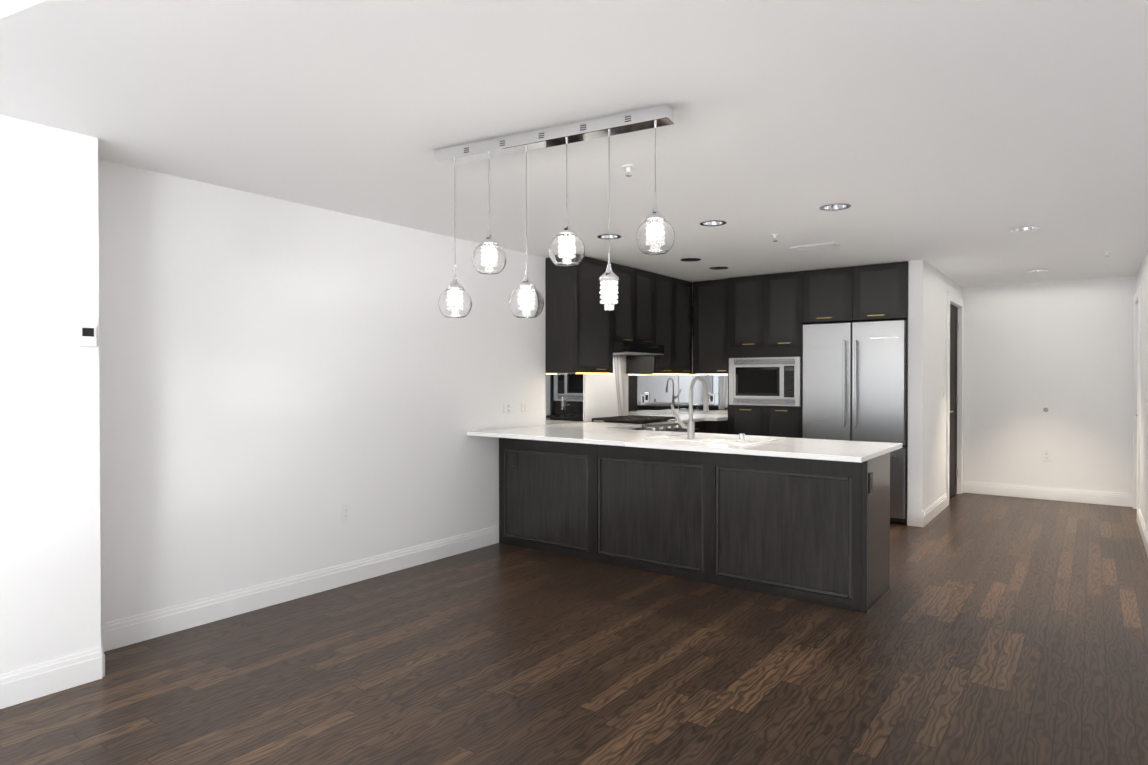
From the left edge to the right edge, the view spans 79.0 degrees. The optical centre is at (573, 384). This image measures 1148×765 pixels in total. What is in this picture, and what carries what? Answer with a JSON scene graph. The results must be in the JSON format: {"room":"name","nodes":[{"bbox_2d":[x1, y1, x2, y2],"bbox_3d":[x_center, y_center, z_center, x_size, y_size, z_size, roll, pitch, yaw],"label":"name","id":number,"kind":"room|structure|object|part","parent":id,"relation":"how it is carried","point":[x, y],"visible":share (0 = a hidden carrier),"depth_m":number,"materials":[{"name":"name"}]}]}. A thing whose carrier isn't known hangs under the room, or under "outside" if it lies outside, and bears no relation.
{"room":"kitchen","nodes":[
{"label":"kitchen","id":0,"kind":"room"},
{"bbox_2d":[0,115,100,673],"bbox_3d":[-3.503,0.023,1.904,0.735,2.620,3.600,0,1,37],"label":"wall pier","id":1,"kind":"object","parent":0,"point":[50,594],"visible":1,"depth_m":2.97,"materials":[{"name":"white paint"}]},
{"bbox_2d":[77,325,96,346],"bbox_3d":[-2.152,-0.215,3.077,0.024,0.095,0.070,0,1,37],"label":"thermostat","id":2,"kind":"object","parent":1,"relation":"attached to","point":[86,335],"visible":1,"depth_m":3.07,"materials":[{"name":"white plastic"}]},
{"bbox_2d":[98,159,668,623],"bbox_3d":[-0.574,0.084,6.113,0.395,2.425,6.650,0,1,37],"label":"wall","id":3,"kind":"structure","parent":0,"point":[282,381],"depth_m":4.19,"materials":[{"name":"white paint"}]},
{"bbox_2d":[101,526,498,649],"bbox_3d":[-1.510,1.241,4.525,0.016,0.137,2.968,0,1,37],"label":"baseboard","id":4,"kind":"structure","parent":3,"relation":"attached to","point":[123,632],"depth_m":4.17,"materials":[{"name":"white wood"}]},
{"bbox_2d":[341,503,350,522],"bbox_3d":[-1.492,0.840,4.552,0.008,0.118,0.072,0,1,37],"label":"electrical outlet","id":5,"kind":"object","parent":3,"relation":"attached to","point":[345,512],"visible":1,"depth_m":4.55,"materials":[{"name":"white plastic"}]},
{"bbox_2d":[504,404,512,412],"bbox_3d":[-0.546,0.199,5.813,0.008,0.100,0.118,0,1,37],"label":"electrical outlet","id":6,"kind":"object","parent":3,"relation":"attached to","point":[508,408],"visible":1,"depth_m":5.81,"materials":[{"name":"white plastic"}]},
{"bbox_2d":[521,403,529,411],"bbox_3d":[-0.414,0.198,5.988,0.010,0.100,0.118,0,1,37],"label":"light switch","id":7,"kind":"object","parent":3,"relation":"attached to","point":[525,407],"visible":1,"depth_m":5.98,"materials":[{"name":"white plastic"}]},
{"bbox_2d":[545,373,583,424],"bbox_3d":[-0.080,0.127,6.436,0.007,0.460,0.574,0,1,37],"label":"backsplash","id":8,"kind":"structure","parent":3,"relation":"attached to","point":[569,386],"depth_m":6.42,"materials":[{"name":"silver glass"}]},
{"bbox_2d":[562,397,566,409],"bbox_3d":[-0.086,0.174,6.417,0.008,0.118,0.072,0,1,37],"label":"outlet","id":9,"kind":"object","parent":8,"relation":"attached to","point":[564,403],"visible":1,"depth_m":6.41,"materials":[{"name":"silver metal"}]},
{"bbox_2d":[584,355,628,420],"bbox_3d":[0.332,0.026,6.980,0.014,0.650,0.786,0,1,37],"label":"backsplash","id":10,"kind":"structure","parent":3,"relation":"attached to","point":[606,395],"depth_m":6.99,"materials":[{"name":"stone"}]},
{"bbox_2d":[629,374,677,415],"bbox_3d":[0.896,0.115,7.742,0.007,0.460,1.103,0,1,37],"label":"backsplash","id":11,"kind":"structure","parent":3,"relation":"attached to","point":[660,392],"depth_m":7.72,"materials":[{"name":"silver glass"}]},
{"bbox_2d":[641,394,644,404],"bbox_3d":[0.746,0.164,7.531,0.008,0.118,0.072,0,1,37],"label":"outlet","id":12,"kind":"object","parent":11,"relation":"attached to","point":[642,399],"visible":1,"depth_m":7.53,"materials":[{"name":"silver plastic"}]},
{"bbox_2d":[0,493,1147,764],"bbox_3d":[0.818,1.344,4.055,5.400,0.060,12.200,0,1,37],"label":"floor","id":13,"kind":"structure","parent":0,"point":[990,629],"depth_m":3.21,"materials":[{"name":"brown wood"}]},
{"bbox_2d":[0,641,111,708],"bbox_3d":[-3.099,1.264,1.828,0.016,0.137,3.286,0,1,37],"label":"baseboard","id":14,"kind":"structure","parent":13,"relation":"on","point":[42,679],"depth_m":2.98,"materials":[{"name":"white wood"}]},
{"bbox_2d":[539,428,642,543],"bbox_3d":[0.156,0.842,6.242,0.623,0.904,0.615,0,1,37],"label":"base cabinet","id":15,"kind":"object","parent":13,"relation":"on","point":[587,491],"depth_m":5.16,"materials":[{"name":"grey wood"}]},
{"bbox_2d":[575,422,641,425],"bbox_3d":[0.194,0.374,6.233,0.660,0.030,0.578,0,1,37],"label":"countertop","id":16,"kind":"structure","parent":15,"relation":"on","point":[576,423],"depth_m":6.25,"materials":[{"name":"stone"}]},
{"bbox_2d":[467,422,901,462],"bbox_3d":[0.628,0.386,4.919,2.928,0.030,0.972,0,1,37],"label":"countertop","id":17,"kind":"structure","parent":15,"relation":"on","point":[614,434],"depth_m":4.49,"materials":[{"name":"stone"}]},
{"bbox_2d":[671,376,708,438],"bbox_3d":[0.795,0.153,4.774,0.187,0.417,0.275,0,1,37],"label":"faucet","id":18,"kind":"object","parent":17,"relation":"on","point":[689,426],"visible":1,"depth_m":4.65,"materials":[{"name":"silver metal"}]},
{"bbox_2d":[646,432,785,444],"bbox_3d":[0.974,0.476,4.783,0.770,0.228,0.585,0,1,37],"label":"sink","id":19,"kind":"object","parent":17,"relation":"in","point":[724,438],"visible":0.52,"depth_m":4.83,"materials":[{"name":"white"}]},
{"bbox_2d":[739,433,744,441],"bbox_3d":[1.070,0.338,4.435,0.041,0.053,0.041,0,1,37],"label":"switch","id":20,"kind":"object","parent":19,"relation":"on","point":[741,437],"visible":1,"depth_m":4.42,"materials":[{"name":"silver metal"}]},
{"bbox_2d":[703,414,727,420],"bbox_3d":[1.620,0.363,7.496,0.114,0.030,0.647,0,1,37],"label":"countertop","id":21,"kind":"structure","parent":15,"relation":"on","point":[709,417],"depth_m":7.37,"materials":[{"name":"stone"}]},
{"bbox_2d":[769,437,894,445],"bbox_3d":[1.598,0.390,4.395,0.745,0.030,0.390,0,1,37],"label":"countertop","id":22,"kind":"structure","parent":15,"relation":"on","point":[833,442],"depth_m":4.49,"materials":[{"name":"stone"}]},
{"bbox_2d":[545,256,691,373],"bbox_3d":[0.527,-0.622,6.948,0.360,1.021,2.130,0,1,37],"label":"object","id":23,"kind":"object","parent":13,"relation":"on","point":[651,308],"depth_m":6.45,"materials":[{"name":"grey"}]},
{"bbox_2d":[576,373,610,373],"bbox_3d":[0.178,-0.099,6.243,0.018,0.010,0.520,0,1,37],"label":"kitchen light","id":24,"kind":"object","parent":23,"relation":"attached to","point":[576,373],"depth_m":6.22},
{"bbox_2d":[613,342,663,355],"bbox_3d":[0.497,-0.343,6.820,0.467,0.097,0.746,0,1,37],"label":"range hood","id":25,"kind":"object","parent":23,"relation":"attached to","point":[624,348],"visible":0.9,"depth_m":6.60,"materials":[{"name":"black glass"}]},
{"bbox_2d":[588,415,685,431],"bbox_3d":[0.631,0.806,6.761,0.731,0.967,0.764,0,1,37],"label":"range","id":26,"kind":"object","parent":13,"relation":"on","point":[659,423],"visible":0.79,"depth_m":6.62,"materials":[{"name":"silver metal"}]},
{"bbox_2d":[643,421,710,515],"bbox_3d":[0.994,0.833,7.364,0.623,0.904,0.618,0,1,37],"label":"base cabinet","id":27,"kind":"object","parent":13,"relation":"on","point":[675,482],"depth_m":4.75,"materials":[{"name":"grey wood"}]},
{"bbox_2d":[657,414,706,422],"bbox_3d":[1.161,0.363,7.547,0.638,0.030,1.115,0,1,37],"label":"countertop","id":28,"kind":"structure","parent":27,"relation":"on","point":[685,417],"depth_m":7.37,"materials":[{"name":"stone"}]},
{"bbox_2d":[711,420,730,503],"bbox_3d":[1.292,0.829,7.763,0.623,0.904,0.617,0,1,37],"label":"base cabinet","id":29,"kind":"object","parent":13,"relation":"on","point":[720,462],"depth_m":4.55,"materials":[{"name":"grey wood"}]},
{"bbox_2d":[693,261,908,524],"bbox_3d":[2.250,0.074,7.430,2.551,2.420,0.755,0,1,37],"label":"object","id":30,"kind":"object","parent":13,"relation":"on","point":[763,316],"depth_m":7.09,"materials":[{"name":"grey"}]},
{"bbox_2d":[653,374,688,374],"bbox_3d":[1.039,-0.109,7.397,0.018,0.010,0.760,0,1,37],"label":"kitchen light","id":31,"kind":"object","parent":30,"relation":"attached to","point":[657,374],"depth_m":7.36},
{"bbox_2d":[695,374,727,374],"bbox_3d":[1.505,-0.111,7.602,0.398,0.010,0.015,0,1,37],"label":"kitchen light","id":32,"kind":"object","parent":30,"relation":"attached to","point":[695,374],"depth_m":7.60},
{"bbox_2d":[729,357,800,405],"bbox_3d":[2.076,-0.032,7.337,0.760,0.495,0.421,0,1,37],"label":"microwave","id":33,"kind":"object","parent":30,"relation":"in","point":[770,381],"visible":0.98,"depth_m":7.15,"materials":[{"name":"silver metal"}]},
{"bbox_2d":[802,320,905,523],"bbox_3d":[2.852,0.345,6.911,0.935,1.880,0.835,0,1,37],"label":"fridge","id":34,"kind":"object","parent":13,"relation":"on","point":[853,381],"visible":0.69,"depth_m":6.56,"materials":[{"name":"grey metal"}]},
{"bbox_2d":[0,0,1147,286],"bbox_3d":[1.612,-1.165,5.098,5.400,0.090,9.545,0,1,37],"label":"ceiling","id":35,"kind":"structure","parent":0,"point":[956,140],"depth_m":2.84,"materials":[{"name":"white paint"}]},
{"bbox_2d":[436,103,674,317],"bbox_3d":[-0.113,-0.700,3.034,1.157,0.804,0.320,0,1,37],"label":"pendant light","id":36,"kind":"object","parent":35,"relation":"attached to","point":[660,115],"depth_m":2.97,"materials":[{"name":"glass"}]},
{"bbox_3d":[-0.558,-0.682,3.264,0.081,0.726,0.081,0,1,37],"label":"pendant light","id":37,"kind":"part","parent":36,"relation":"part of","materials":[{"name":"silver metal"}]},
{"bbox_3d":[-0.558,-0.382,3.267,0.156,0.130,0.156,0,1,37],"label":"globe pendant light","id":38,"kind":"part","parent":36,"relation":"part of","materials":[{"name":"clear glass"}]},
{"bbox_3d":[-0.387,-0.778,3.171,0.082,0.533,0.082,0,1,37],"label":"pendant light","id":39,"kind":"part","parent":36,"relation":"part of","materials":[{"name":"white glass"}]},
{"bbox_3d":[-0.387,-0.574,3.172,0.156,0.130,0.156,0,1,37],"label":"globe pendant light","id":40,"kind":"part","parent":36,"relation":"part of","materials":[{"name":"clear glass"}]},
{"bbox_3d":[-0.211,-0.672,3.076,0.082,0.743,0.081,0,1,37],"label":"pendant light","id":41,"kind":"part","parent":36,"relation":"part of","materials":[{"name":"white glass"}]},
{"bbox_3d":[-0.211,-0.363,3.079,0.156,0.130,0.156,0,1,37],"label":"globe pendant light","id":42,"kind":"part","parent":36,"relation":"part of","materials":[{"name":"clear glass"}]},
{"bbox_3d":[-0.030,-0.778,2.978,0.081,0.529,0.081,0,1,37],"label":"pendant light","id":43,"kind":"part","parent":36,"relation":"part of","materials":[{"name":"white glass"}]},
{"bbox_3d":[-0.030,-0.576,2.979,0.156,0.130,0.156,0,1,37],"label":"globe pendant light","id":44,"kind":"part","parent":36,"relation":"part of","materials":[{"name":"clear glass"}]},
{"bbox_3d":[0.145,-0.674,2.883,0.081,0.736,0.081,0,1,37],"label":"pendant light","id":45,"kind":"part","parent":36,"relation":"part of","materials":[{"name":"glass"}]},
{"bbox_3d":[0.326,-0.786,2.785,0.082,0.511,0.081,0,1,37],"label":"pendant light","id":46,"kind":"part","parent":36,"relation":"part of","materials":[{"name":"white glass"}]},
{"bbox_3d":[0.326,-0.593,2.786,0.156,0.130,0.156,0,1,37],"label":"globe pendant light","id":47,"kind":"part","parent":36,"relation":"part of","materials":[{"name":"clear glass"}]},
{"bbox_2d":[597,234,620,238],"bbox_3d":[0.267,-1.172,5.268,0.184,0.109,0.184,0,1,37],"label":"recessed light","id":48,"kind":"object","parent":35,"relation":"in","point":[609,236],"visible":0.46,"depth_m":5.32,"materials":[{"name":"white metal"}]},
{"bbox_2d":[622,164,635,176],"bbox_3d":[0.277,-1.082,3.527,0.072,0.048,0.072,0,1,37],"label":"sprinkler","id":49,"kind":"object","parent":35,"relation":"attached to","point":[628,167],"visible":1,"depth_m":3.52,"materials":[{"name":"white metal"}]},
{"bbox_2d":[681,258,700,261],"bbox_3d":[1.055,-1.181,6.290,0.184,0.109,0.184,0,1,37],"label":"recessed light","id":50,"kind":"object","parent":35,"relation":"in","point":[691,259],"visible":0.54,"depth_m":6.33,"materials":[{"name":"black metal"}]},
{"bbox_2d":[700,220,726,225],"bbox_3d":[0.962,-1.168,4.812,0.184,0.109,0.184,0,1,37],"label":"recessed light","id":51,"kind":"object","parent":35,"relation":"in","point":[713,223],"visible":0.38,"depth_m":4.86,"materials":[{"name":"white metal"}]},
{"bbox_2d":[709,266,727,269],"bbox_3d":[1.408,-1.185,6.763,0.184,0.109,0.184,0,1,37],"label":"recessed light","id":52,"kind":"object","parent":35,"relation":"in","point":[718,268],"visible":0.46,"depth_m":6.81,"materials":[{"name":"white"}]},
{"bbox_2d":[770,234,779,241],"bbox_3d":[1.505,-1.096,5.206,0.072,0.048,0.072,0,1,37],"label":"sprinkler","id":53,"kind":"object","parent":35,"relation":"attached to","point":[775,236],"visible":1,"depth_m":5.20,"materials":[{"name":"white metal"}]},
{"bbox_2d":[790,242,839,250],"bbox_3d":[1.958,-1.119,5.654,0.350,0.010,0.160,0,1,37],"label":"ceiling vent","id":54,"kind":"object","parent":35,"relation":"in","point":[815,246],"visible":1,"depth_m":5.63,"materials":[{"name":"white metal"}]},
{"bbox_2d":[819,203,850,210],"bbox_3d":[1.635,-1.164,4.359,0.184,0.109,0.184,0,1,37],"label":"recessed light","id":55,"kind":"object","parent":35,"relation":"in","point":[835,207],"visible":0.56,"depth_m":4.41,"materials":[{"name":"white metal"}]},
{"bbox_2d":[1009,226,1039,231],"bbox_3d":[3.236,-1.169,4.999,0.184,0.109,0.184,0,1,37],"label":"recessed light","id":56,"kind":"object","parent":35,"relation":"in","point":[1025,228],"visible":0.48,"depth_m":5.04,"materials":[{"name":"white"}]},
{"bbox_2d":[1026,269,1047,271],"bbox_3d":[4.619,-1.186,6.936,0.184,0.109,0.184,0,1,37],"label":"recessed light","id":57,"kind":"object","parent":35,"relation":"in","point":[1039,270],"visible":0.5,"depth_m":6.97,"materials":[{"name":"white metal"}]},
{"bbox_2d":[1102,251,1111,257],"bbox_3d":[4.520,-1.102,5.900,0.072,0.048,0.072,0,1,37],"label":"sprinkler","id":58,"kind":"object","parent":35,"relation":"attached to","point":[1106,253],"visible":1,"depth_m":5.89,"materials":[{"name":"white metal"}]},
{"bbox_2d":[678,286,708,414],"bbox_3d":[2.424,0.071,7.662,2.555,2.425,0.580,0,1,37],"label":"wall","id":59,"kind":"structure","parent":0,"point":[692,351],"depth_m":8.08,"materials":[{"name":"white paint"}]},
{"bbox_2d":[679,374,727,414],"bbox_3d":[1.543,0.114,7.952,0.780,0.460,0.007,0,1,37],"label":"backsplash","id":60,"kind":"structure","parent":59,"relation":"attached to","point":[717,385],"depth_m":7.98,"materials":[{"name":"silver glass"}]},
{"bbox_2d":[709,393,714,403],"bbox_3d":[1.568,0.161,7.925,0.072,0.118,0.008,0,1,37],"label":"outlet","id":61,"kind":"object","parent":60,"relation":"attached to","point":[711,398],"visible":1,"depth_m":7.92,"materials":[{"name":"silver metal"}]},
{"bbox_2d":[869,472,872,493],"bbox_3d":[1.736,0.574,4.062,0.008,0.118,0.072,0,1,37],"label":"outlet","id":62,"kind":"object","parent":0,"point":[871,482],"visible":1,"depth_m":4.05,"materials":[{"name":"grey plastic"}]},
{"bbox_2d":[908,260,962,511],"bbox_3d":[3.524,0.071,7.652,1.020,2.425,2.580,0,1,37],"label":"wall","id":63,"kind":"structure","parent":0,"point":[929,286],"depth_m":6.49,"materials":[{"name":"white paint"}]},
{"bbox_2d":[920,493,947,526],"bbox_3d":[3.545,1.221,6.825,0.016,0.137,1.296,0,1,37],"label":"baseboard","id":64,"kind":"structure","parent":63,"relation":"attached to","point":[939,505],"depth_m":6.70,"materials":[{"name":"white wood"}]},
{"bbox_2d":[949,304,958,498],"bbox_3d":[4.228,0.190,7.783,0.104,2.168,0.862,0,1,37],"label":"hall door","id":65,"kind":"structure","parent":63,"relation":"in","point":[953,469],"depth_m":7.94,"materials":[{"name":"brown wood"}]},
{"bbox_2d":[946,291,963,505],"bbox_3d":[4.207,0.146,7.798,0.136,2.269,1.050,0,1,37],"label":"door frame","id":66,"kind":"structure","parent":63,"relation":"attached to","point":[958,302],"depth_m":8.11,"materials":[{"name":"white wood"}]},
{"bbox_2d":[963,276,1135,493],"bbox_3d":[5.404,0.070,7.746,1.880,2.425,0.180,0,1,37],"label":"wall","id":67,"kind":"structure","parent":0,"point":[1063,351],"depth_m":7.72,"materials":[{"name":"white paint"}]},
{"bbox_2d":[1043,450,1050,460],"bbox_3d":[5.259,0.793,7.742,0.072,0.118,0.008,0,1,37],"label":"outlet","id":68,"kind":"object","parent":67,"relation":"attached to","point":[1046,455],"visible":1,"depth_m":7.74,"materials":[{"name":"white plastic"}]},
{"bbox_2d":[1135,248,1147,529],"bbox_3d":[2.507,0.017,2.533,0.285,2.620,11.800,0,1,37],"label":"wall","id":69,"kind":"structure","parent":0,"point":[1142,277],"depth_m":6.02,"materials":[{"name":"white paint"}]},
{"bbox_2d":[1132,286,1140,517],"bbox_3d":[5.638,0.185,6.811,0.222,2.209,0.980,0,1,37],"label":"door frame","id":70,"kind":"structure","parent":69,"relation":"attached to","point":[1136,399],"depth_m":7.17,"materials":[{"name":"white wood"}]},
{"bbox_2d":[1137,508,1147,555],"bbox_3d":[2.180,1.259,2.357,0.016,0.137,10.310,0,1,37],"label":"baseboard","id":71,"kind":"structure","parent":69,"relation":"attached to","point":[1142,527],"depth_m":5.83,"materials":[{"name":"white wood"}]}
]}

